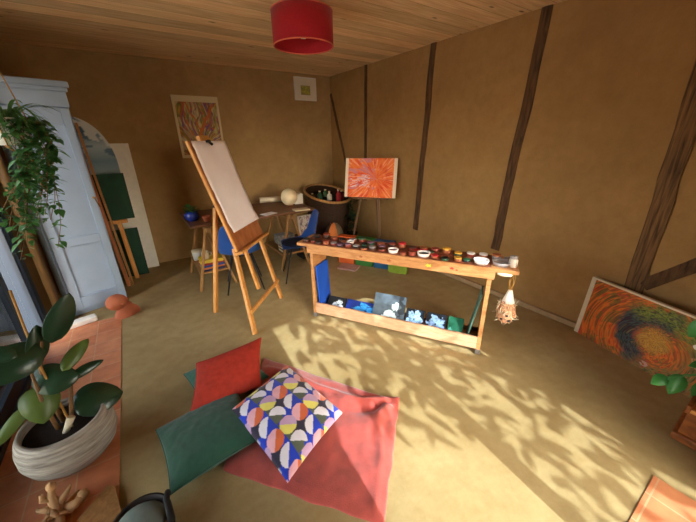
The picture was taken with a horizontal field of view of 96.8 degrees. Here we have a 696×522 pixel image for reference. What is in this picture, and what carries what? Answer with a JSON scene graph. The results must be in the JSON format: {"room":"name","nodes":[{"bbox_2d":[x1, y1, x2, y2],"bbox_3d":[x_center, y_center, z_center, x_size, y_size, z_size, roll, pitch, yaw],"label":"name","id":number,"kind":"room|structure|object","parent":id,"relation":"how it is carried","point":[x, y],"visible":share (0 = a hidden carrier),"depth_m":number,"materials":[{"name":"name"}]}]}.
{"room":"art studio","nodes":[
{"label":"art studio","id":0,"kind":"room"},
{"bbox_2d":[0,145,61,313],"bbox_3d":[-2.104,-0.142,1.331,0.140,2.555,5.345,-15,25,-31],"label":"wall","id":1,"kind":"structure","parent":0,"point":[30,264],"depth_m":2.88,"materials":[{"name":"paint"}]},
{"bbox_2d":[0,205,46,465],"bbox_3d":[-1.996,0.076,1.260,0.190,2.202,3.055,-15,25,-31],"label":"window","id":2,"kind":"structure","parent":1,"relation":"in","point":[15,276],"depth_m":2.41,"materials":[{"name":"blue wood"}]},
{"bbox_2d":[0,152,58,306],"bbox_3d":[-2.692,-0.574,2.456,0.062,2.555,0.062,-15,25,-31],"label":"trim","id":3,"kind":"structure","parent":1,"relation":"attached to","point":[38,259],"depth_m":2.64,"materials":[{"name":"brown wood"}]},
{"bbox_2d":[0,317,121,521],"bbox_3d":[-1.372,1.192,1.397,0.560,0.006,3.980,-15,25,-31],"label":"windowsill","id":4,"kind":"structure","parent":1,"relation":"attached to","point":[19,493],"depth_m":1.66,"materials":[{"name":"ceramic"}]},
{"bbox_2d":[0,290,122,480],"bbox_3d":[-1.487,0.606,1.518,0.412,1.000,0.412,0,21,2],"label":"rubber plant","id":5,"kind":"object","parent":4,"relation":"on","point":[59,438],"visible":1,"depth_m":1.52,"materials":[{"name":"green plant"}]},
{"bbox_2d":[34,480,90,521],"bbox_3d":[-1.325,1.104,1.371,0.275,0.181,0.212,-15,25,-31],"label":"ginger root","id":6,"kind":"object","parent":4,"relation":"on","point":[56,510],"visible":1,"depth_m":1.40,"materials":[{"name":"food"}]},
{"bbox_2d":[78,485,120,521],"bbox_3d":[-1.106,1.178,1.388,0.152,0.018,0.356,-19,28,-39],"label":"wooden slab","id":7,"kind":"object","parent":4,"relation":"on","point":[105,508],"visible":1,"depth_m":1.44,"materials":[{"name":"brown wood"}]},
{"bbox_2d":[0,41,332,270],"bbox_3d":[-1.952,-1.393,4.511,4.229,2.555,0.140,-15,25,-31],"label":"wall","id":8,"kind":"structure","parent":0,"point":[276,142],"depth_m":4.24,"materials":[{"name":"paint"}]},
{"bbox_2d":[170,94,223,157],"bbox_3d":[-2.011,-1.811,4.195,0.565,0.765,0.028,-15,25,-31],"label":"tree painting","id":9,"kind":"object","parent":8,"relation":"attached to","point":[194,116],"visible":0.73,"depth_m":4.14},
{"bbox_2d":[293,76,316,100],"bbox_3d":[-0.668,-2.693,4.842,0.378,0.324,0.024,-15,25,-31],"label":"framed picture","id":10,"kind":"object","parent":8,"relation":"attached to","point":[304,87],"visible":1,"depth_m":4.83,"materials":[{"name":"paper"}]},
{"bbox_2d":[0,0,564,76],"bbox_3d":[-0.432,-1.821,1.905,4.229,0.100,5.625,-15,25,-31],"label":"ceiling","id":11,"kind":"structure","parent":0,"point":[236,33],"depth_m":2.76,"materials":[{"name":"brown wood"}]},
{"bbox_2d":[0,72,70,260],"bbox_3d":[-2.024,-0.820,1.820,0.515,1.653,0.514,-4,22,-7],"label":"hanging plant","id":12,"kind":"object","parent":11,"relation":"hanging from","point":[15,130],"visible":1,"depth_m":1.90,"materials":[{"name":"green plant"}]},
{"bbox_2d":[270,0,333,54],"bbox_3d":[-0.336,-1.756,2.281,0.453,0.299,0.453,-15,25,-31],"label":"pendant lamp","id":13,"kind":"object","parent":11,"relation":"hanging from","point":[300,27],"visible":1,"depth_m":2.14,"materials":[{"name":"red fabric"}]},
{"bbox_2d":[74,243,695,521],"bbox_3d":[-0.392,0.659,2.879,4.229,0.120,5.625,-15,25,-31],"label":"floor","id":14,"kind":"structure","parent":0,"point":[546,423],"depth_m":2.06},
{"bbox_2d":[0,75,126,315],"bbox_3d":[-2.711,-0.523,2.950,0.444,2.100,0.535,15,27,35],"label":"wardrobe","id":15,"kind":"object","parent":14,"relation":"on","point":[87,269],"visible":0.74,"depth_m":2.87,"materials":[{"name":"blue paint"}]},
{"bbox_2d":[70,313,97,329],"bbox_3d":[-2.532,0.576,2.933,0.100,0.050,0.240,17,28,38],"label":"marble slab","id":16,"kind":"object","parent":14,"relation":"on","point":[90,318],"visible":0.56,"depth_m":2.92,"materials":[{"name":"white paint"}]},
{"bbox_2d":[74,123,139,285],"bbox_3d":[-2.812,-0.585,3.468,0.485,1.842,0.335,-15,25,-31],"label":"easel","id":17,"kind":"object","parent":14,"relation":"on","point":[118,222],"visible":0.71,"depth_m":3.54,"materials":[{"name":"brown wood"}]},
{"bbox_2d":[72,117,120,174],"bbox_3d":[-2.957,-1.018,3.427,0.690,1.082,0.100,-15,25,-31],"label":"arched panel","id":18,"kind":"object","parent":17,"relation":"on","point":[103,159],"visible":0.16,"depth_m":3.46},
{"bbox_2d":[91,173,134,220],"bbox_3d":[-2.668,-0.720,3.496,0.322,0.510,0.050,-16,26,-34],"label":"canvas","id":19,"kind":"object","parent":17,"relation":"on","point":[113,186],"visible":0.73,"depth_m":3.50},
{"bbox_2d":[109,219,127,224],"bbox_3d":[-2.672,-0.462,3.600,0.170,0.040,0.090,-15,25,-31],"label":"tray","id":20,"kind":"object","parent":17,"relation":"on","point":[119,222],"depth_m":3.58,"materials":[{"name":"brown wood"}]},
{"bbox_2d":[105,294,140,318],"bbox_3d":[-2.220,0.428,3.050,0.181,0.242,0.272,10,24,25],"label":"bust","id":21,"kind":"object","parent":14,"relation":"on","point":[125,308],"visible":1,"depth_m":3.01,"materials":[{"name":"ceramic"}]},
{"bbox_2d":[112,227,148,276],"bbox_3d":[-2.757,-0.107,3.932,0.260,0.609,0.081,-15,25,-31],"label":"canvas","id":22,"kind":"object","parent":14,"relation":"on","point":[132,234],"visible":0.69,"depth_m":3.93},
{"bbox_2d":[109,143,159,267],"bbox_3d":[-2.843,-0.651,3.963,0.405,1.600,0.105,-15,25,-31],"label":"panel","id":23,"kind":"object","parent":14,"relation":"on","point":[122,153],"visible":0.36,"depth_m":4.00,"materials":[{"name":"paint"}]},
{"bbox_2d":[113,489,174,521],"bbox_3d":[-0.863,1.122,1.301,0.240,0.186,0.236,-15,25,-31],"label":"chair","id":24,"kind":"object","parent":14,"relation":"on","point":[156,506],"visible":1,"depth_m":1.31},
{"bbox_2d":[155,394,255,494],"bbox_3d":[-0.777,0.962,1.729,0.475,0.157,0.446,-17,26,-35],"label":"cushion","id":25,"kind":"object","parent":14,"relation":"on","point":[194,443],"visible":0.87,"depth_m":1.63,"materials":[{"name":"green fabric"}]},
{"bbox_2d":[190,337,261,410],"bbox_3d":[-0.786,0.747,2.041,0.599,0.192,0.302,-17,26,-35],"label":"cushion","id":26,"kind":"object","parent":25,"relation":"on","point":[237,370],"visible":0.94,"depth_m":1.99,"materials":[{"name":"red fabric"}]},
{"bbox_2d":[190,227,237,291],"bbox_3d":[-1.722,-0.126,3.797,0.425,0.719,0.724,-15,25,-31],"label":"trestle","id":27,"kind":"object","parent":14,"relation":"on","point":[207,230],"visible":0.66,"depth_m":3.60,"materials":[{"name":"brown wood"}]},
{"bbox_2d":[191,248,201,260],"bbox_3d":[-1.904,-0.082,3.914,0.136,0.128,0.136,-15,25,-31],"label":"tub","id":28,"kind":"object","parent":27,"relation":"on","point":[196,253],"visible":0.7,"depth_m":3.87,"materials":[{"name":"plastic"}]},
{"bbox_2d":[191,252,227,274],"bbox_3d":[-1.719,0.019,3.854,0.340,0.020,0.660,-15,25,-31],"label":"shelf","id":29,"kind":"object","parent":27,"relation":"attached to","point":[196,263],"depth_m":3.65,"materials":[{"name":"brown wood"}]},
{"bbox_2d":[204,265,224,271],"bbox_3d":[-1.605,0.064,3.669,0.250,0.026,0.190,-13,24,-27],"label":"book","id":30,"kind":"object","parent":27,"relation":"on","point":[220,267],"visible":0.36,"depth_m":3.58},
{"bbox_2d":[199,264,224,269],"bbox_3d":[-1.609,0.042,3.658,0.250,0.020,0.190,-17,26,-35],"label":"book","id":31,"kind":"object","parent":30,"relation":"on","point":[221,264],"visible":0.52,"depth_m":3.58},
{"bbox_2d":[199,262,224,267],"bbox_3d":[-1.611,0.021,3.649,0.250,0.025,0.190,-15,25,-32],"label":"book","id":32,"kind":"object","parent":31,"relation":"on","point":[220,263],"visible":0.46,"depth_m":3.57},
{"bbox_2d":[197,259,223,265],"bbox_3d":[-1.613,-0.002,3.639,0.250,0.022,0.190,-17,27,-35],"label":"book","id":33,"kind":"object","parent":32,"relation":"on","point":[206,264],"visible":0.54,"depth_m":3.56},
{"bbox_2d":[198,253,222,264],"bbox_3d":[-1.613,-0.029,3.628,0.250,0.035,0.190,-13,25,-28],"label":"book","id":34,"kind":"object","parent":33,"relation":"on","point":[220,258],"visible":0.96,"depth_m":3.58,"materials":[{"name":"paper"}]},
{"bbox_2d":[201,250,211,259],"bbox_3d":[-1.641,-0.072,3.572,0.080,0.085,0.100,9,23,23],"label":"mug","id":35,"kind":"object","parent":34,"relation":"on","point":[206,251],"visible":0.73,"depth_m":3.55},
{"bbox_2d":[183,368,268,388],"bbox_3d":[-0.859,0.805,2.171,0.446,0.126,0.453,-19,27,-38],"label":"cushion","id":36,"kind":"object","parent":14,"relation":"on","point":[190,376],"visible":0.1,"depth_m":2.14,"materials":[{"name":"teal fabric"}]},
{"bbox_2d":[196,135,282,334],"bbox_3d":[-1.052,-0.285,2.899,0.589,1.665,0.926,2,22,8],"label":"easel","id":37,"kind":"object","parent":14,"relation":"on","point":[250,311],"visible":0.7,"depth_m":2.96,"materials":[{"name":"brown wood"}]},
{"bbox_2d":[185,141,262,251],"bbox_3d":[-1.119,-0.634,2.927,0.321,0.949,0.602,2,22,8],"label":"board","id":38,"kind":"object","parent":37,"relation":"on","point":[247,234],"visible":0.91,"depth_m":2.77,"materials":[{"name":"brown wood"}]},
{"bbox_2d":[191,141,258,232],"bbox_3d":[-1.121,-0.719,2.909,0.271,0.776,0.555,2,22,8],"label":"paper sheet","id":39,"kind":"object","parent":38,"relation":"attached to","point":[216,161],"visible":0.98,"depth_m":2.88,"materials":[{"name":"paper"}]},
{"bbox_2d":[234,232,268,255],"bbox_3d":[-0.944,-0.180,3.077,0.086,0.048,0.642,2,22,8],"label":"tray","id":40,"kind":"object","parent":37,"relation":"on","point":[260,238],"depth_m":2.98,"materials":[{"name":"brown wood"}]},
{"bbox_2d":[218,226,264,295],"bbox_3d":[-1.215,-0.077,3.515,0.446,0.817,0.471,-8,23,-18],"label":"shell chair","id":41,"kind":"object","parent":14,"relation":"on","point":[225,247],"visible":0.46,"depth_m":3.35,"materials":[{"name":"blue plastic"}]},
{"bbox_2d":[265,214,310,270],"bbox_3d":[-0.897,-0.351,4.336,0.425,0.719,0.724,-15,25,-31],"label":"trestle","id":42,"kind":"object","parent":14,"relation":"on","point":[272,244],"visible":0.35,"depth_m":4.20,"materials":[{"name":"brown wood"}]},
{"bbox_2d":[179,201,315,228],"bbox_3d":[-1.310,-0.651,4.077,1.540,0.030,0.860,-15,25,-31],"label":"desk","id":43,"kind":"object","parent":42,"relation":"on","point":[279,208],"visible":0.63,"depth_m":4.00,"materials":[{"name":"brown wood"}]},
{"bbox_2d":[182,204,200,221],"bbox_3d":[-1.815,-0.556,3.565,0.226,0.184,0.188,4,22,11],"label":"potted plant","id":44,"kind":"object","parent":43,"relation":"on","point":[191,214],"visible":1,"depth_m":3.53,"materials":[{"name":"green plant"}]},
{"bbox_2d":[202,215,210,221],"bbox_3d":[-1.625,-0.489,3.548,0.092,0.065,0.092,-15,25,-31],"label":"clay pot","id":45,"kind":"object","parent":43,"relation":"on","point":[206,218],"visible":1,"depth_m":3.52,"materials":[{"name":"ceramic"}]},
{"bbox_2d":[260,212,275,215],"bbox_3d":[-0.992,-0.592,3.865,0.120,0.005,0.180,16,27,36],"label":"paper stack","id":46,"kind":"object","parent":43,"relation":"on","point":[267,213],"visible":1,"depth_m":3.86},
{"bbox_2d":[259,196,280,202],"bbox_3d":[-1.131,-0.910,4.567,0.352,0.084,0.084,-9,23,-21],"label":"paper roll","id":47,"kind":"object","parent":43,"relation":"on","point":[273,198],"visible":0.81,"depth_m":4.53,"materials":[{"name":"paper"}]},
{"bbox_2d":[281,188,296,206],"bbox_3d":[-0.815,-0.880,4.272,0.230,0.240,0.230,-15,25,-31],"label":"globe lamp","id":48,"kind":"object","parent":43,"relation":"on","point":[288,196],"visible":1,"depth_m":4.19,"materials":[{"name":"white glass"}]},
{"bbox_2d":[295,193,302,203],"bbox_3d":[-0.730,-0.899,4.456,0.136,0.138,0.106,-15,25,-31],"label":"box","id":49,"kind":"object","parent":43,"relation":"on","point":[299,195],"visible":0.52,"depth_m":4.42,"materials":[{"name":"cardboard"}]},
{"bbox_2d":[292,207,309,211],"bbox_3d":[-0.614,-0.678,4.055,0.200,0.015,0.130,-12,24,-26],"label":"notebook","id":50,"kind":"object","parent":43,"relation":"on","point":[303,208],"visible":1,"depth_m":4.02,"materials":[{"name":"paper"}]},
{"bbox_2d":[265,240,303,255],"bbox_3d":[-0.895,-0.206,4.393,0.340,0.020,0.660,-15,25,-31],"label":"shelf","id":51,"kind":"object","parent":42,"relation":"attached to","point":[272,244],"depth_m":4.31,"materials":[{"name":"brown wood"}]},
{"bbox_2d":[279,248,299,252],"bbox_3d":[-0.797,-0.166,4.195,0.240,0.045,0.180,-15,25,-31],"label":"book","id":52,"kind":"object","parent":42,"relation":"on","point":[294,249],"visible":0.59,"depth_m":4.14,"materials":[{"name":"paper"}]},
{"bbox_3d":[-0.797,-0.207,4.179,0.240,0.040,0.180,-16,26,-34],"label":"book","id":53,"kind":"object","parent":52,"relation":"on","visible":0},
{"bbox_3d":[-0.798,-0.240,4.166,0.240,0.030,0.180,-18,27,-36],"label":"book","id":54,"kind":"object","parent":53,"relation":"on","visible":0},
{"bbox_2d":[274,231,293,244],"bbox_3d":[-0.852,-0.307,4.127,0.220,0.120,0.150,-15,25,-31],"label":"pile","id":55,"kind":"object","parent":54,"relation":"on","point":[278,237],"visible":0.71,"depth_m":4.07,"materials":[{"name":"fabric"}]},
{"bbox_2d":[281,209,318,283],"bbox_3d":[-0.584,-0.198,3.796,0.471,0.817,0.446,-7,22,-14],"label":"shell chair","id":56,"kind":"object","parent":14,"relation":"on","point":[288,243],"visible":0.74,"depth_m":3.79,"materials":[{"name":"blue plastic"}]},
{"bbox_2d":[295,234,308,258],"bbox_3d":[-0.613,-0.231,4.549,0.250,0.323,0.230,-15,25,-31],"label":"box","id":57,"kind":"object","parent":14,"relation":"on","point":[301,254],"visible":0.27,"depth_m":4.47,"materials":[{"name":"brown wood"}]},
{"bbox_2d":[297,214,310,234],"bbox_3d":[-0.609,-0.504,4.389,0.223,0.289,0.042,-18,27,-36],"label":"print","id":58,"kind":"object","parent":57,"relation":"on","point":[303,221],"visible":0.58,"depth_m":4.36},
{"bbox_2d":[223,358,398,521],"bbox_3d":[-0.254,0.940,1.882,1.140,0.078,0.846,6,23,17],"label":"blanket","id":59,"kind":"object","parent":14,"relation":"on","point":[348,470],"visible":0.59,"depth_m":1.64,"materials":[{"name":"red fabric"}]},
{"bbox_2d":[232,366,342,482],"bbox_3d":[-0.359,0.890,1.824,0.692,0.162,0.483,19,29,41],"label":"cushion","id":60,"kind":"object","parent":59,"relation":"on","point":[286,416],"visible":0.99,"depth_m":1.72,"materials":[{"name":"fabric"}]},
{"bbox_2d":[303,183,350,234],"bbox_3d":[-0.329,-0.757,5.072,0.713,0.920,0.896,-15,25,-31],"label":"bin","id":61,"kind":"object","parent":14,"relation":"on","point":[330,211],"visible":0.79,"depth_m":4.78,"materials":[{"name":"wicker"}]},
{"bbox_2d":[309,191,345,200],"bbox_3d":[-0.333,-0.985,4.983,0.627,0.171,0.800,-15,25,-31],"label":"bottles","id":62,"kind":"object","parent":61,"relation":"on","point":[311,198],"depth_m":5.08},
{"bbox_2d":[327,191,331,199],"bbox_3d":[-0.298,-1.047,4.941,0.080,0.143,0.078,-15,25,-31],"label":"bottle","id":63,"kind":"object","parent":61,"relation":"in","point":[329,196],"visible":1,"depth_m":4.92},
{"bbox_2d":[336,189,340,200],"bbox_3d":[-0.155,-1.051,4.933,0.080,0.187,0.078,-15,25,-31],"label":"bottle","id":64,"kind":"object","parent":61,"relation":"in","point":[338,195],"visible":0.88,"depth_m":4.91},
{"bbox_2d":[325,223,342,256],"bbox_3d":[-0.198,-0.299,4.437,0.290,0.520,0.290,-15,25,-31],"label":"pouf","id":65,"kind":"object","parent":14,"relation":"on","point":[334,229],"visible":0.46,"depth_m":4.29,"materials":[{"name":"fabric"}]},
{"bbox_2d":[338,234,356,263],"bbox_3d":[-0.005,-0.164,4.269,0.243,0.385,0.108,8,23,23],"label":"storage box","id":66,"kind":"object","parent":14,"relation":"on","point":[343,260],"visible":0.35,"depth_m":4.25,"materials":[{"name":"plastic"}]},
{"bbox_2d":[337,263,360,271],"bbox_3d":[0.015,0.082,4.141,0.260,0.020,0.180,8,23,22],"label":"book","id":67,"kind":"object","parent":14,"relation":"on","point":[344,266],"visible":1,"depth_m":4.11,"materials":[{"name":"paper"}]},
{"bbox_2d":[341,199,358,235],"bbox_3d":[0.030,-0.615,4.932,0.344,0.738,0.350,-15,25,-31],"label":"floor plant","id":68,"kind":"object","parent":14,"relation":"on","point":[350,213],"visible":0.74,"depth_m":4.87,"materials":[{"name":"green plant"}]},
{"bbox_2d":[355,236,375,266],"bbox_3d":[0.230,-0.129,4.170,0.258,0.385,0.108,8,23,23],"label":"storage box","id":69,"kind":"object","parent":14,"relation":"on","point":[357,262],"visible":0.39,"depth_m":4.16,"materials":[{"name":"plastic"}]},
{"bbox_2d":[352,197,388,238],"bbox_3d":[0.284,-0.682,4.262,0.546,1.350,0.383,-8,23,-18],"label":"display stand","id":70,"kind":"object","parent":14,"relation":"on","point":[360,198],"visible":0.42,"depth_m":4.31,"materials":[{"name":"brown wood"}]},
{"bbox_2d":[344,158,397,197],"bbox_3d":[0.305,-1.123,4.183,0.706,0.507,0.145,5,22,15],"label":"painting","id":71,"kind":"object","parent":70,"relation":"on","point":[364,177],"visible":1,"depth_m":4.17},
{"bbox_2d":[374,239,394,268],"bbox_3d":[0.477,-0.088,4.068,0.258,0.375,0.108,8,23,23],"label":"storage box","id":72,"kind":"object","parent":14,"relation":"on","point":[376,265],"visible":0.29,"depth_m":4.07,"materials":[{"name":"plastic"}]},
{"bbox_2d":[388,265,407,274],"bbox_3d":[0.639,0.081,3.953,0.248,0.140,0.078,8,23,23],"label":"storage box","id":73,"kind":"object","parent":14,"relation":"on","point":[391,268],"visible":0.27,"depth_m":3.93,"materials":[{"name":"plastic"}]},
{"bbox_2d":[297,234,518,354],"bbox_3d":[0.413,0.254,2.686,1.775,0.752,0.298,8,23,23],"label":"workbench","id":74,"kind":"object","parent":14,"relation":"on","point":[318,253],"visible":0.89,"depth_m":2.53,"materials":[{"name":"brown wood"}]},
{"bbox_2d":[315,259,330,303],"bbox_3d":[-0.234,0.230,2.982,0.040,0.460,0.215,8,23,23],"label":"canvas","id":75,"kind":"object","parent":74,"relation":"on","point":[322,273],"visible":0.92,"depth_m":2.96},
{"bbox_2d":[323,232,329,237],"bbox_3d":[-0.198,-0.236,2.876,0.062,0.044,0.061,-2,21,-3],"label":"paint pot","id":76,"kind":"object","parent":74,"relation":"on","point":[325,235],"visible":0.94,"depth_m":2.86,"materials":[{"name":"red plastic"}]},
{"bbox_2d":[328,295,346,307],"bbox_3d":[-0.110,0.416,2.965,0.180,0.117,0.112,8,23,23],"label":"canvas","id":77,"kind":"object","parent":74,"relation":"on","point":[333,300],"visible":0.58,"depth_m":2.97},
{"bbox_2d":[345,299,373,312],"bbox_3d":[0.107,0.449,2.874,0.275,0.117,0.112,8,23,23],"label":"canvas","id":78,"kind":"object","parent":74,"relation":"on","point":[351,304],"visible":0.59,"depth_m":2.88},
{"bbox_2d":[359,237,365,242],"bbox_3d":[0.129,-0.186,2.735,0.062,0.044,0.061,1,22,6],"label":"paint pot","id":79,"kind":"object","parent":74,"relation":"on","point":[361,239],"visible":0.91,"depth_m":2.71,"materials":[{"name":"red plastic"}]},
{"bbox_2d":[369,245,375,250],"bbox_3d":[0.201,-0.106,2.543,0.055,0.032,0.056,-7,22,-15],"label":"paint pot","id":80,"kind":"object","parent":74,"relation":"on","point":[371,247],"visible":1,"depth_m":2.53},
{"bbox_2d":[372,292,406,319],"bbox_3d":[0.363,0.428,2.747,0.285,0.240,0.123,8,23,23],"label":"canvas","id":81,"kind":"object","parent":74,"relation":"on","point":[393,306],"visible":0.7,"depth_m":2.74},
{"bbox_2d":[388,247,398,253],"bbox_3d":[0.363,-0.083,2.480,0.086,0.030,0.085,-15,25,-31],"label":"dish","id":82,"kind":"object","parent":74,"relation":"on","point":[393,250],"visible":1,"depth_m":2.47,"materials":[{"name":"ceramic"}]},
{"bbox_2d":[399,241,405,247],"bbox_3d":[0.455,-0.135,2.590,0.062,0.044,0.061,-3,22,-5],"label":"paint pot","id":83,"kind":"object","parent":74,"relation":"on","point":[402,244],"visible":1,"depth_m":2.57,"materials":[{"name":"plastic"}]},
{"bbox_2d":[345,306,476,335],"bbox_3d":[0.401,0.544,2.814,1.437,0.018,0.208,8,23,23],"label":"shelf","id":84,"kind":"object","parent":74,"relation":"attached to","point":[473,331],"depth_m":2.68,"materials":[{"name":"brown wood"}]},
{"bbox_2d":[409,250,415,255],"bbox_3d":[0.503,-0.061,2.417,0.055,0.032,0.056,-3,22,-4],"label":"paint pot","id":85,"kind":"object","parent":74,"relation":"on","point":[411,252],"visible":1,"depth_m":2.40,"materials":[{"name":"red plastic"}]},
{"bbox_2d":[404,308,424,323],"bbox_3d":[0.574,0.506,2.684,0.160,0.135,0.130,8,23,23],"label":"canvas","id":86,"kind":"object","parent":74,"relation":"on","point":[412,315],"visible":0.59,"depth_m":2.69},
{"bbox_2d":[417,250,430,257],"bbox_3d":[0.586,-0.054,2.397,0.104,0.030,0.102,-15,25,-31],"label":"dish","id":87,"kind":"object","parent":74,"relation":"on","point":[421,253],"visible":1,"depth_m":2.40,"materials":[{"name":"ceramic"}]},
{"bbox_2d":[431,247,438,251],"bbox_3d":[0.706,-0.094,2.500,0.061,0.026,0.062,3,22,10],"label":"paint pot","id":88,"kind":"object","parent":74,"relation":"on","point":[435,249],"visible":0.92,"depth_m":2.48,"materials":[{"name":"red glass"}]},
{"bbox_2d":[425,312,446,328],"bbox_3d":[0.741,0.531,2.614,0.165,0.135,0.130,8,23,23],"label":"canvas","id":89,"kind":"object","parent":74,"relation":"on","point":[432,319],"visible":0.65,"depth_m":2.62},
{"bbox_2d":[441,256,448,260],"bbox_3d":[0.726,-0.018,2.312,0.056,0.022,0.055,17,28,38],"label":"paint pot","id":90,"kind":"object","parent":74,"relation":"on","point":[444,258],"visible":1,"depth_m":2.30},
{"bbox_2d":[442,247,450,253],"bbox_3d":[0.779,-0.083,2.443,0.062,0.044,0.061,7,23,19],"label":"paint pot","id":91,"kind":"object","parent":74,"relation":"on","point":[446,250],"visible":1,"depth_m":2.42,"materials":[{"name":"plastic"}]},
{"bbox_2d":[447,316,463,332],"bbox_3d":[0.885,0.552,2.553,0.120,0.135,0.130,8,23,23],"label":"canvas","id":92,"kind":"object","parent":74,"relation":"on","point":[454,323],"visible":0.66,"depth_m":2.56},
{"bbox_2d":[454,256,461,261],"bbox_3d":[0.813,-0.015,2.287,0.055,0.032,0.056,15,26,34],"label":"paint pot","id":93,"kind":"object","parent":74,"relation":"on","point":[456,258],"visible":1,"depth_m":2.27,"materials":[{"name":"plastic"}]},
{"bbox_2d":[454,251,462,255],"bbox_3d":[0.855,-0.056,2.397,0.062,0.026,0.061,14,26,34],"label":"paint pot","id":94,"kind":"object","parent":74,"relation":"on","point":[456,253],"visible":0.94,"depth_m":2.38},
{"bbox_2d":[467,251,474,256],"bbox_3d":[0.948,-0.053,2.386,0.062,0.026,0.061,5,22,16],"label":"paint pot","id":95,"kind":"object","parent":74,"relation":"on","point":[469,253],"visible":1,"depth_m":2.36,"materials":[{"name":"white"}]},
{"bbox_2d":[466,286,482,333],"bbox_3d":[1.010,0.423,2.473,0.075,0.437,0.170,8,23,23],"label":"canvas","id":96,"kind":"object","parent":74,"relation":"on","point":[481,290],"visible":0.94,"depth_m":2.42},
{"bbox_2d":[473,257,489,264],"bbox_3d":[0.965,0.003,2.238,0.110,0.030,0.108,-15,25,-31],"label":"dish","id":97,"kind":"object","parent":74,"relation":"on","point":[478,260],"visible":1,"depth_m":2.23,"materials":[{"name":"ceramic"}]},
{"bbox_2d":[479,252,487,257],"bbox_3d":[1.034,-0.044,2.360,0.061,0.026,0.062,8,23,21],"label":"paint pot","id":98,"kind":"object","parent":74,"relation":"on","point":[481,254],"visible":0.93,"depth_m":2.34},
{"bbox_2d":[492,253,501,258],"bbox_3d":[1.105,-0.031,2.297,0.061,0.044,0.062,13,26,32],"label":"paint pot","id":99,"kind":"object","parent":74,"relation":"on","point":[494,255],"visible":0.8,"depth_m":2.28,"materials":[{"name":"plastic"}]},
{"bbox_2d":[492,258,509,267],"bbox_3d":[1.090,0.015,2.201,0.124,0.030,0.122,-15,25,-31],"label":"dish","id":100,"kind":"object","parent":74,"relation":"on","point":[498,262],"visible":0.98,"depth_m":2.20,"materials":[{"name":"ceramic"}]},
{"bbox_2d":[495,275,517,323],"bbox_3d":[1.154,0.277,2.212,0.162,0.412,0.163,1,22,6],"label":"bundle","id":101,"kind":"object","parent":74,"relation":"hanging from","point":[505,312],"visible":0.98,"depth_m":2.20,"materials":[{"name":"beige plant"}]},
{"bbox_2d":[495,298,517,323],"bbox_3d":[1.155,0.367,2.248,0.163,0.217,0.163,1,22,6],"label":"flower bouquet","id":102,"kind":"object","parent":101,"relation":"on","point":[505,311],"depth_m":2.21,"materials":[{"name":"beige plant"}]},
{"bbox_2d":[508,255,517,267],"bbox_3d":[1.158,0.002,2.163,0.060,0.080,0.060,-15,25,-31],"label":"glass jar","id":103,"kind":"object","parent":74,"relation":"on","point":[513,260],"visible":0.97,"depth_m":2.14,"materials":[{"name":"glass"}]},
{"bbox_2d":[574,276,695,397],"bbox_3d":[2.166,0.543,2.194,0.070,0.519,1.005,-7,22,-15],"label":"painting","id":104,"kind":"object","parent":14,"relation":"on","point":[648,333],"visible":0.91,"depth_m":2.26},
{"bbox_2d":[629,476,695,521],"bbox_3d":[1.063,1.304,1.010,1.450,0.006,0.440,-15,25,-31],"label":"trim","id":105,"kind":"structure","parent":14,"relation":"on","point":[660,502],"depth_m":1.43,"materials":[{"name":"ceramic"}]},
{"bbox_2d":[670,396,695,450],"bbox_3d":[2.061,0.908,1.635,0.330,0.242,0.400,-15,25,-31],"label":"wooden chest","id":106,"kind":"object","parent":14,"relation":"on","point":[684,430],"visible":0.98,"depth_m":1.69,"materials":[{"name":"brown wood"}]},
{"bbox_2d":[651,320,695,396],"bbox_3d":[2.046,0.522,1.664,0.560,0.552,0.348,14,26,33],"label":"leafy houseplant","id":107,"kind":"object","parent":106,"relation":"on","point":[675,383],"visible":1,"depth_m":1.72,"materials":[{"name":"plant"}]},
{"bbox_2d":[330,0,695,321],"bbox_3d":[1.279,-1.029,3.450,0.140,2.555,5.345,-15,25,-31],"label":"wall","id":108,"kind":"structure","parent":0,"point":[614,75],"depth_m":2.69,"materials":[{"name":"paint"}]},
{"bbox_2d":[330,93,345,166],"bbox_3d":[-0.140,-2.146,5.127,0.046,1.168,0.495,-15,25,-31],"label":"trim","id":109,"kind":"structure","parent":108,"relation":"attached to","point":[331,97],"depth_m":5.10,"materials":[{"name":"brown wood"}]},
{"bbox_2d":[364,64,366,199],"bbox_3d":[0.274,-1.839,4.594,0.046,1.855,0.068,-15,25,-31],"label":"trim","id":110,"kind":"structure","parent":108,"relation":"attached to","point":[365,66],"depth_m":4.46,"materials":[{"name":"brown wood"}]},
{"bbox_2d":[413,42,436,229],"bbox_3d":[0.924,-1.387,3.746,0.046,2.098,0.165,-15,25,-31],"label":"trim","id":111,"kind":"structure","parent":108,"relation":"attached to","point":[433,45],"depth_m":3.66,"materials":[{"name":"brown wood"}]},
{"bbox_2d":[436,271,576,327],"bbox_3d":[1.141,0.108,3.973,0.030,0.050,5.000,-15,25,-31],"label":"baseboard","id":112,"kind":"structure","parent":108,"relation":"attached to","point":[553,316],"depth_m":3.10,"materials":[{"name":"wood"}]},
{"bbox_2d":[491,4,553,250],"bbox_3d":[1.568,-1.067,2.851,0.046,2.059,0.184,-15,25,-31],"label":"trim","id":113,"kind":"structure","parent":108,"relation":"attached to","point":[546,12],"depth_m":2.75,"materials":[{"name":"brown wood"}]},
{"bbox_2d":[624,60,695,293],"bbox_3d":[2.173,-0.704,2.037,0.046,2.157,0.160,-15,25,-31],"label":"wooden beam","id":114,"kind":"structure","parent":108,"relation":"attached to","point":[683,139],"depth_m":2.10,"materials":[{"name":"brown wood"}]},
{"bbox_2d":[641,258,695,290],"bbox_3d":[2.472,-0.141,1.796,0.046,1.037,0.975,-15,25,-31],"label":"trim","id":115,"kind":"structure","parent":108,"relation":"attached to","point":[687,268],"depth_m":2.18,"materials":[{"name":"brown wood"}]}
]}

